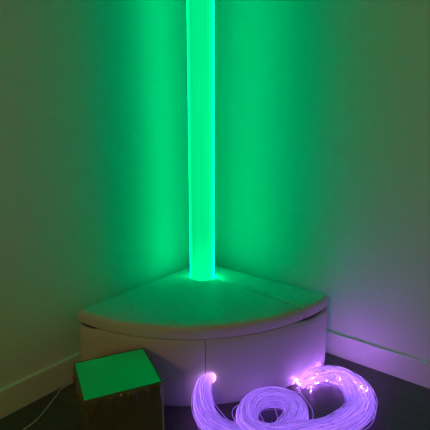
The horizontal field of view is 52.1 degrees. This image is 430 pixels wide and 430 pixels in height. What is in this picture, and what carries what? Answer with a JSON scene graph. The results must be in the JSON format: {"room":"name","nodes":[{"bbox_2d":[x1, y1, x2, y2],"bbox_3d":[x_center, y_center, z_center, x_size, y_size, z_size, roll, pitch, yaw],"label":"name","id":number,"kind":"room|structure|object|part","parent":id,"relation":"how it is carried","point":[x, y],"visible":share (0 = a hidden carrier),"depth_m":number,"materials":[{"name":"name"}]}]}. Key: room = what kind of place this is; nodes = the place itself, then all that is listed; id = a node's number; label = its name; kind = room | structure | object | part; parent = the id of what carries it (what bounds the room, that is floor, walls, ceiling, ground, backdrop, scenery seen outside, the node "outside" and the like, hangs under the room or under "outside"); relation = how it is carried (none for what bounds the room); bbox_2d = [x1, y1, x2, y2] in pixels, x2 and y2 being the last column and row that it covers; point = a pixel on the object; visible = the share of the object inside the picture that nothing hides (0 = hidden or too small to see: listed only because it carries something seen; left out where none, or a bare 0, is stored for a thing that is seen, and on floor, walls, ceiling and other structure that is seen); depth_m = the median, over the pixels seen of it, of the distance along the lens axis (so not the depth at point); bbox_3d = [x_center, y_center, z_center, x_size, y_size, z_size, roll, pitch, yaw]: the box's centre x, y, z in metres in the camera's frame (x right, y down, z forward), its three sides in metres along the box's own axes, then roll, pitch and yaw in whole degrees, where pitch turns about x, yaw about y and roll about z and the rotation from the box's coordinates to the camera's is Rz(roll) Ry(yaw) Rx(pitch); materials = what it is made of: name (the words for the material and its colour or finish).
{"room":"sensory room","nodes":[
{"label":"sensory room","id":0,"kind":"room"},
{"bbox_2d":[0,0,188,388],"bbox_3d":[-1.287,-0.335,1.172,0.100,2.600,3.816,10,16,38],"label":"wall","id":1,"kind":"structure","parent":0,"point":[94,199],"depth_m":2.00,"materials":[{"name":"white paint"}]},
{"bbox_2d":[0,351,80,418],"bbox_3d":[-1.247,0.883,1.400,0.016,0.123,3.800,10,16,38],"label":"baseboard","id":2,"kind":"structure","parent":1,"relation":"attached to","point":[15,396],"depth_m":1.94,"materials":[{"name":"white paint"}]},
{"bbox_2d":[0,352,429,429],"bbox_3d":[0.153,1.221,0.399,3.716,0.100,3.916,10,16,38],"label":"floor","id":3,"kind":"structure","parent":0,"point":[402,404],"depth_m":1.90,"materials":[{"name":"grey carpet"}]},
{"bbox_2d":[23,381,73,429],"bbox_3d":[-0.738,0.837,1.873,0.081,0.006,0.715,6,14,24],"label":"cable","id":4,"kind":"object","parent":3,"relation":"on","point":[73,381],"visible":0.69,"depth_m":1.90,"materials":[{"name":"white plastic"}]},
{"bbox_2d":[72,348,163,429],"bbox_3d":[-0.373,0.731,1.705,0.314,0.287,0.297,-6,14,-24],"label":"cube","id":5,"kind":"object","parent":3,"relation":"on","point":[123,390],"visible":1,"depth_m":1.60,"materials":[{"name":"plastic"}]},
{"bbox_3d":[-0.375,0.595,1.674,0.279,0.009,0.261,-6,14,-24],"label":"panel","id":6,"kind":"part","parent":5,"relation":"part of","materials":[{"name":"green plastic"}]},
{"bbox_2d":[78,266,328,405],"bbox_3d":[-0.032,0.591,2.117,0.823,0.379,0.878,10,16,38],"label":"podium","id":7,"kind":"object","parent":3,"relation":"on","point":[251,332],"visible":0.93,"depth_m":1.95,"materials":[{"name":"plastic"}]},
{"bbox_3d":[-0.139,0.606,2.200,0.558,0.314,0.866,10,16,38],"label":"panel","id":8,"kind":"part","parent":7,"relation":"part of","materials":[{"name":"plastic"}]},
{"bbox_2d":[186,0,214,280],"bbox_3d":[-0.069,-0.558,2.199,0.151,1.835,0.151,10,16,38],"label":"tube","id":9,"kind":"object","parent":7,"relation":"on","point":[200,14],"visible":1,"depth_m":2.19,"materials":[{"name":"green plastic"}]},
{"bbox_3d":[0.048,0.604,2.212,0.812,0.314,0.637,10,16,38],"label":"panel","id":10,"kind":"part","parent":7,"relation":"part of","materials":[{"name":"plastic"}]},
{"bbox_2d":[191,364,377,429],"bbox_3d":[0.339,0.764,1.837,0.846,0.163,0.467,-6,14,-27],"label":"fibre optic spray","id":11,"kind":"object","parent":3,"relation":"on","point":[356,414],"visible":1,"depth_m":1.80,"materials":[{"name":"purple plastic"}]},
{"bbox_2d":[215,0,429,361],"bbox_3d":[1.349,-0.421,1.556,3.716,2.600,0.100,10,16,38],"label":"wall","id":12,"kind":"structure","parent":0,"point":[322,107],"depth_m":2.17,"materials":[{"name":"white paint"}]},
{"bbox_2d":[325,330,429,388],"bbox_3d":[1.351,0.804,1.751,3.616,0.123,0.016,10,16,38],"label":"baseboard","id":13,"kind":"structure","parent":12,"relation":"attached to","point":[400,365],"depth_m":2.16,"materials":[{"name":"white paint"}]}
]}

